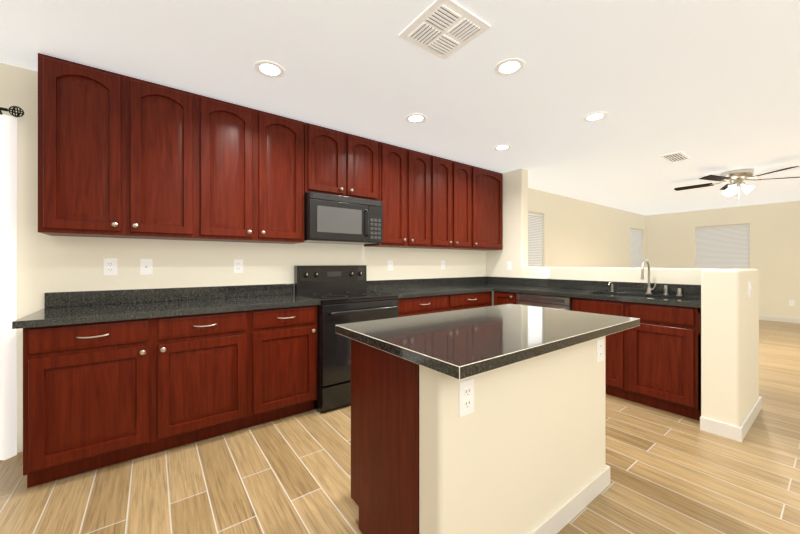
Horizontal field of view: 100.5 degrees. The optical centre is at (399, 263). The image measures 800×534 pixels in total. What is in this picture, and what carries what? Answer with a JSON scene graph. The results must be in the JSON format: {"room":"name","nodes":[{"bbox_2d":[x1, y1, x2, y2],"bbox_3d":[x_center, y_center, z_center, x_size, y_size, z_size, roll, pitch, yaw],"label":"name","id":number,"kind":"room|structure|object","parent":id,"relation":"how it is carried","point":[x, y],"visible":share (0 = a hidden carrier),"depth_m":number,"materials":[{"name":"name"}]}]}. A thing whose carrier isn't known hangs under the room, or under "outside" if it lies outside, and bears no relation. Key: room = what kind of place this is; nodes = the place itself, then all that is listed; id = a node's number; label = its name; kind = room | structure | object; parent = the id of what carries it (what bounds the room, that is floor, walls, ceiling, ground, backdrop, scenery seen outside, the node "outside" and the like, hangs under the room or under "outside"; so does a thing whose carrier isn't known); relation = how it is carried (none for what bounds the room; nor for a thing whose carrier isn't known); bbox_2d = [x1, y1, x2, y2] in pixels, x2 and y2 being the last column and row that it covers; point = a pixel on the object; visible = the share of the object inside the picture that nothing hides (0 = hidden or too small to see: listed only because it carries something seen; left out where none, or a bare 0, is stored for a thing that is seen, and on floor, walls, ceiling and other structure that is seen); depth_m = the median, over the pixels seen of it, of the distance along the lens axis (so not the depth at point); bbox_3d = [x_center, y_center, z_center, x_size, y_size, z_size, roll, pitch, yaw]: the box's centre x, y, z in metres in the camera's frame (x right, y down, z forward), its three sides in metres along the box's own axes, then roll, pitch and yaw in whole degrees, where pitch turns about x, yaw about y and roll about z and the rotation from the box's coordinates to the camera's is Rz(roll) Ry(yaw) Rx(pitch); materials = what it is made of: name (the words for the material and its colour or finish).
{"room":"kitchen","nodes":[
{"label":"kitchen","id":0,"kind":"room"},
{"bbox_2d":[0,63,645,452],"bbox_3d":[1.017,-0.022,4.786,13.730,2.460,0.150,0,0,-37],"label":"wall","id":1,"kind":"structure","parent":0,"point":[578,233],"depth_m":2.75,"materials":[{"name":"beige paint"}]},
{"bbox_2d":[0,106,23,116],"bbox_3d":[-3.178,-0.923,1.482,2.054,0.086,0.138,0,0,-37],"label":"curtain rod","id":2,"kind":"object","parent":1,"relation":"attached to","point":[18,112],"visible":0.85,"depth_m":2.04,"materials":[{"name":"grey metal"}]},
{"bbox_2d":[0,115,16,459],"bbox_3d":[-3.129,0.145,1.509,1.865,2.095,0.071,0,0,-37],"label":"sheer curtain","id":3,"kind":"object","parent":2,"relation":"hanging from","point":[8,260],"visible":0.94,"depth_m":2.03,"materials":[{"name":"white fabric"}]},
{"bbox_2d":[104,259,116,274],"bbox_3d":[-2.075,0.028,2.384,0.072,0.118,0.008,0,0,-37],"label":"electrical outlet","id":4,"kind":"object","parent":1,"relation":"attached to","point":[110,266],"visible":1,"depth_m":2.38,"materials":[{"name":"white plastic"}]},
{"bbox_2d":[38,53,197,240],"bbox_3d":[-1.897,-0.710,2.312,0.800,1.056,0.332,0,0,-37],"label":"upper cabinet","id":5,"kind":"object","parent":1,"relation":"attached to","point":[121,156],"depth_m":2.15,"materials":[{"name":"brown wood"}]},
{"bbox_2d":[140,259,151,274],"bbox_3d":[-1.911,0.028,2.506,0.072,0.118,0.007,0,0,-37],"label":"outlet","id":6,"kind":"object","parent":1,"relation":"attached to","point":[145,266],"visible":1,"depth_m":2.50,"materials":[{"name":"white plastic"}]},
{"bbox_2d":[234,260,242,272],"bbox_3d":[-1.401,0.028,2.885,0.072,0.118,0.008,0,0,-37],"label":"electrical outlet","id":7,"kind":"object","parent":1,"relation":"attached to","point":[238,266],"visible":1,"depth_m":2.88,"materials":[{"name":"white plastic"}]},
{"bbox_2d":[198,95,303,243],"bbox_3d":[-1.251,-0.710,2.792,0.810,1.056,0.332,0,0,-37],"label":"upper cabinet","id":8,"kind":"object","parent":1,"relation":"attached to","point":[251,161],"depth_m":2.63,"materials":[{"name":"brown wood"}]},
{"bbox_2d":[304,122,378,200],"bbox_3d":[-0.602,-0.931,3.256,0.770,0.614,0.364,0,0,-37],"label":"upper cabinet","id":9,"kind":"object","parent":1,"relation":"attached to","point":[339,163],"visible":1,"depth_m":3.10,"materials":[{"name":"brown wood"}]},
{"bbox_2d":[303,192,382,244],"bbox_3d":[-0.579,-0.408,3.226,0.758,0.420,0.434,0,0,-37],"label":"microwave","id":10,"kind":"object","parent":9,"relation":"attached to","point":[332,219],"visible":1,"depth_m":3.05,"materials":[{"name":"black"}]},
{"bbox_2d":[388,260,392,270],"bbox_3d":[-0.110,0.028,3.847,0.072,0.118,0.008,0,0,-37],"label":"electrical outlet","id":11,"kind":"object","parent":1,"relation":"attached to","point":[390,265],"visible":1,"depth_m":3.84,"materials":[{"name":"white plastic"}]},
{"bbox_2d":[364,142,431,248],"bbox_3d":[-0.019,-0.710,3.710,0.690,1.056,0.332,0,0,-37],"label":"upper cabinet","id":12,"kind":"object","parent":1,"relation":"attached to","point":[405,175],"depth_m":3.59,"materials":[{"name":"brown wood"}]},
{"bbox_2d":[441,261,444,269],"bbox_3d":[0.564,0.028,4.348,0.072,0.118,0.008,0,0,-37],"label":"electrical outlet","id":13,"kind":"object","parent":1,"relation":"attached to","point":[442,265],"visible":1,"depth_m":4.34,"materials":[{"name":"white plastic"}]},
{"bbox_2d":[432,155,471,249],"bbox_3d":[0.534,-0.710,4.122,0.690,1.056,0.332,0,0,-37],"label":"upper cabinet","id":14,"kind":"object","parent":1,"relation":"attached to","point":[432,202],"depth_m":4.01,"materials":[{"name":"brown wood"}]},
{"bbox_2d":[472,166,502,249],"bbox_3d":[1.072,-0.710,4.522,0.650,1.056,0.332,0,0,-37],"label":"upper cabinet","id":15,"kind":"object","parent":1,"relation":"attached to","point":[487,185],"depth_m":4.38,"materials":[{"name":"brown wood"}]},
{"bbox_2d":[528,212,542,266],"bbox_3d":[2.136,-0.302,5.594,0.886,1.116,0.102,0,0,-37],"label":"window","id":16,"kind":"structure","parent":1,"relation":"in","point":[534,239],"depth_m":5.71,"materials":[{"name":"white plastic"}]},
{"bbox_2d":[630,228,642,267],"bbox_3d":[5.942,-0.302,8.427,0.916,1.116,0.102,0,0,-37],"label":"window","id":17,"kind":"structure","parent":1,"relation":"in","point":[635,248],"depth_m":8.43,"materials":[{"name":"white plastic"}]},
{"bbox_2d":[0,320,799,533],"bbox_3d":[2.854,1.258,2.319,13.730,0.100,6.300,0,0,-37],"label":"floor","id":18,"kind":"structure","parent":0,"point":[671,473],"depth_m":1.83,"materials":[{"name":"brown wood"}]},
{"bbox_2d":[23,310,250,487],"bbox_3d":[-1.693,0.770,2.289,1.101,0.876,0.612,0,0,-37],"label":"base cabinet","id":19,"kind":"object","parent":18,"relation":"on","point":[97,395],"depth_m":1.98,"materials":[{"name":"brown wood"}]},
{"bbox_2d":[12,283,320,328],"bbox_3d":[-1.485,0.263,2.422,1.643,0.138,0.647,0,0,-37],"label":"countertop","id":20,"kind":"structure","parent":19,"relation":"on","point":[69,308],"depth_m":2.33,"materials":[{"name":"stone"}]},
{"bbox_2d":[251,305,316,426],"bbox_3d":[-1.045,0.770,2.771,0.515,0.876,0.612,0,0,-37],"label":"base cabinet","id":21,"kind":"object","parent":18,"relation":"on","point":[283,340],"depth_m":2.52,"materials":[{"name":"brown wood"}]},
{"bbox_2d":[294,265,398,413],"bbox_3d":[-0.494,0.616,3.108,0.756,1.185,0.712,0,0,-37],"label":"range","id":22,"kind":"object","parent":18,"relation":"on","point":[343,294],"visible":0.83,"depth_m":2.79,"materials":[{"name":"black metal"}]},
{"bbox_2d":[398,295,449,316],"bbox_3d":[0.065,0.770,3.598,0.709,0.876,0.612,0,0,-37],"label":"base cabinet","id":23,"kind":"object","parent":18,"relation":"on","point":[412,306],"depth_m":3.35,"materials":[{"name":"brown wood"}]},
{"bbox_2d":[367,276,494,298],"bbox_3d":[0.355,0.263,3.791,1.410,0.138,0.648,0,0,-37],"label":"countertop","id":24,"kind":"structure","parent":23,"relation":"on","point":[406,288],"depth_m":3.89,"materials":[{"name":"stone"}]},
{"bbox_2d":[450,291,491,310],"bbox_3d":[0.646,0.770,4.030,0.739,0.876,0.612,0,0,-37],"label":"base cabinet","id":25,"kind":"object","parent":18,"relation":"on","point":[477,299],"depth_m":3.76,"materials":[{"name":"brown wood"}]},
{"bbox_2d":[335,304,639,533],"bbox_3d":[0.483,0.751,1.677,1.380,0.914,0.802,0,0,-37],"label":"kitchen island","id":26,"kind":"object","parent":18,"relation":"on","point":[520,449],"visible":1,"depth_m":1.34,"materials":[{"name":"beige paint"}]},
{"bbox_2d":[459,378,473,416],"bbox_3d":[0.230,0.463,1.146,0.072,0.118,0.008,0,0,-37],"label":"outlet","id":27,"kind":"object","parent":26,"relation":"attached to","point":[466,397],"visible":1,"depth_m":1.14,"materials":[{"name":"white plastic"}]},
{"bbox_2d":[597,338,603,361],"bbox_3d":[1.065,0.463,1.767,0.072,0.118,0.008,0,0,-37],"label":"outlet","id":28,"kind":"object","parent":26,"relation":"attached to","point":[600,349],"visible":1,"depth_m":1.76,"materials":[{"name":"white plastic"}]},
{"bbox_2d":[494,291,515,305],"bbox_3d":[1.458,0.770,4.055,0.629,0.876,0.314,0,0,-37],"label":"base cabinet","id":29,"kind":"object","parent":18,"relation":"on","point":[500,298],"depth_m":3.87,"materials":[{"name":"brown wood"}]},
{"bbox_2d":[516,293,571,310],"bbox_3d":[1.710,0.772,3.665,0.657,0.871,0.597,0,0,-37],"label":"dishwasher","id":30,"kind":"object","parent":18,"relation":"on","point":[553,302],"visible":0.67,"depth_m":3.46,"materials":[{"name":"grey metal"}]},
{"bbox_2d":[572,297,700,420],"bbox_3d":[2.209,0.770,3.046,0.629,0.876,0.969,0,0,-37],"label":"base cabinet","id":31,"kind":"object","parent":18,"relation":"on","point":[653,359],"depth_m":2.71,"materials":[{"name":"brown wood"}]},
{"bbox_2d":[495,277,700,307],"bbox_3d":[1.741,0.347,3.660,0.647,0.307,2.514,0,0,-37],"label":"countertop","id":32,"kind":"structure","parent":31,"relation":"on","point":[635,292],"depth_m":3.36,"materials":[{"name":"stone"}]},
{"bbox_2d":[641,259,655,293],"bbox_3d":[2.342,0.129,3.143,0.212,0.328,0.083,0,0,-37],"label":"faucet","id":33,"kind":"object","parent":32,"relation":"on","point":[649,289],"visible":1,"depth_m":3.18,"materials":[{"name":"silver metal"}]},
{"bbox_2d":[663,285,668,294],"bbox_3d":[2.474,0.251,3.097,0.041,0.085,0.042,0,0,-37],"label":"sprayer","id":34,"kind":"object","parent":32,"relation":"on","point":[665,289],"visible":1,"depth_m":3.09,"materials":[{"name":"silver metal"}]},
{"bbox_2d":[0,0,799,214],"bbox_3d":[2.854,-1.302,2.319,13.730,0.100,6.300,0,0,-37],"label":"ceiling","id":35,"kind":"structure","parent":0,"point":[709,87],"depth_m":2.21,"materials":[{"name":"white paint"}]},
{"bbox_2d":[254,61,284,77],"bbox_3d":[-0.841,-1.248,2.149,0.184,0.007,0.184,0,0,-37],"label":"recessed light","id":36,"kind":"object","parent":35,"relation":"in","point":[269,69],"visible":1,"depth_m":2.15,"materials":[{"name":"white"}]},
{"bbox_2d":[405,114,426,122],"bbox_3d":[0.138,-1.248,2.878,0.184,0.007,0.184,0,0,-37],"label":"recessed light","id":37,"kind":"object","parent":35,"relation":"in","point":[415,118],"visible":1,"depth_m":2.88,"materials":[{"name":"white"}]},
{"bbox_2d":[398,0,490,59],"bbox_3d":[0.236,-1.244,1.791,0.352,0.014,0.352,0,0,-37],"label":"ceiling vent","id":38,"kind":"object","parent":35,"relation":"in","point":[444,29],"visible":1,"depth_m":1.76,"materials":[{"name":"white"}]},
{"bbox_2d":[494,144,510,150],"bbox_3d":[1.108,-1.248,3.600,0.184,0.007,0.184,0,0,-37],"label":"recessed light","id":39,"kind":"object","parent":35,"relation":"in","point":[502,147],"visible":1,"depth_m":3.60,"materials":[{"name":"white"}]},
{"bbox_2d":[495,58,524,75],"bbox_3d":[0.699,-1.248,2.124,0.184,0.007,0.184,0,0,-37],"label":"recessed light","id":40,"kind":"object","parent":35,"relation":"in","point":[508,67],"visible":1,"depth_m":2.12,"materials":[{"name":"white glass"}]},
{"bbox_2d":[583,112,607,121],"bbox_3d":[1.670,-1.248,2.846,0.184,0.007,0.184,0,0,-37],"label":"recessed light","id":41,"kind":"object","parent":35,"relation":"in","point":[596,116],"visible":1,"depth_m":2.84,"materials":[{"name":"white"}]},
{"bbox_2d":[660,152,690,161],"bbox_3d":[3.249,-1.245,3.923,0.400,0.013,0.190,0,0,-37],"label":"ceiling vent","id":42,"kind":"object","parent":35,"relation":"in","point":[676,156],"visible":1,"depth_m":3.90,"materials":[{"name":"white"}]},
{"bbox_2d":[674,166,799,195],"bbox_3d":[4.592,-1.071,4.615,1.297,0.360,1.254,0,0,-37],"label":"ceiling fan","id":43,"kind":"object","parent":35,"relation":"hanging from","point":[735,178],"visible":1,"depth_m":4.50,"materials":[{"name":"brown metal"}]},
{"bbox_2d":[486,168,696,305],"bbox_3d":[2.123,-0.022,3.820,0.150,2.460,2.720,0,0,-37],"label":"wall","id":44,"kind":"structure","parent":0,"point":[514,251],"depth_m":4.40,"materials":[{"name":"beige paint"}]},
{"bbox_2d":[507,262,510,269],"bbox_3d":[1.484,0.038,4.541,0.011,0.118,0.072,0,0,-37],"label":"electrical outlet","id":45,"kind":"object","parent":44,"relation":"attached to","point":[508,265],"visible":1,"depth_m":4.54,"materials":[{"name":"white plastic"}]},
{"bbox_2d":[544,268,549,277],"bbox_3d":[1.814,0.123,4.101,0.008,0.118,0.072,0,0,-37],"label":"outlet","id":46,"kind":"object","parent":44,"relation":"attached to","point":[546,272],"visible":1,"depth_m":4.10,"materials":[{"name":"white plastic"}]},
{"bbox_2d":[677,288,682,295],"bbox_3d":[2.534,0.261,3.016,0.047,0.065,0.048,0,0,-37],"label":"soap dispenser","id":47,"kind":"object","parent":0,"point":[679,291],"visible":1,"depth_m":3.00,"materials":[{"name":"silver metal"}]},
{"bbox_2d":[646,201,799,318],"bbox_3d":[8.300,-0.022,6.374,0.150,2.460,6.000,0,0,-37],"label":"wall","id":48,"kind":"structure","parent":0,"point":[774,244],"depth_m":7.08,"materials":[{"name":"beige paint"}]},
{"bbox_2d":[695,224,749,268],"bbox_3d":[7.355,-0.302,7.609,0.102,1.116,0.906,0,0,-37],"label":"window","id":49,"kind":"structure","parent":48,"relation":"in","point":[724,247],"depth_m":7.57,"materials":[{"name":"white plastic"}]},
{"bbox_2d":[759,315,799,323],"bbox_3d":[8.234,1.161,6.325,0.012,0.095,5.998,0,0,-37],"label":"baseboard","id":50,"kind":"structure","parent":48,"relation":"attached to","point":[781,319],"depth_m":6.86,"materials":[{"name":"white"}]},
{"bbox_2d":[789,300,793,305],"bbox_3d":[7.931,0.808,6.736,0.008,0.118,0.072,0,0,-37],"label":"outlet","id":51,"kind":"object","parent":48,"relation":"attached to","point":[791,302],"visible":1,"depth_m":6.74,"materials":[{"name":"white plastic"}]},
{"bbox_2d":[697,268,758,426],"bbox_3d":[2.523,0.628,2.546,0.690,1.160,0.200,0,0,-37],"label":"wall","id":52,"kind":"structure","parent":0,"point":[729,351],"depth_m":2.36,"materials":[{"name":"beige paint"}]},
{"bbox_2d":[700,397,761,441],"bbox_3d":[1.847,1.161,3.597,0.886,0.095,2.718,0,0,-37],"label":"baseboard","id":53,"kind":"structure","parent":52,"relation":"attached to","point":[729,431],"depth_m":2.35,"materials":[{"name":"white wood"}]},
{"bbox_2d":[748,282,750,297],"bbox_3d":[2.598,0.198,2.470,0.072,0.118,0.011,0,0,-37],"label":"electrical outlet","id":54,"kind":"object","parent":52,"relation":"attached to","point":[749,289],"visible":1,"depth_m":2.46,"materials":[{"name":"white plastic"}]}
]}

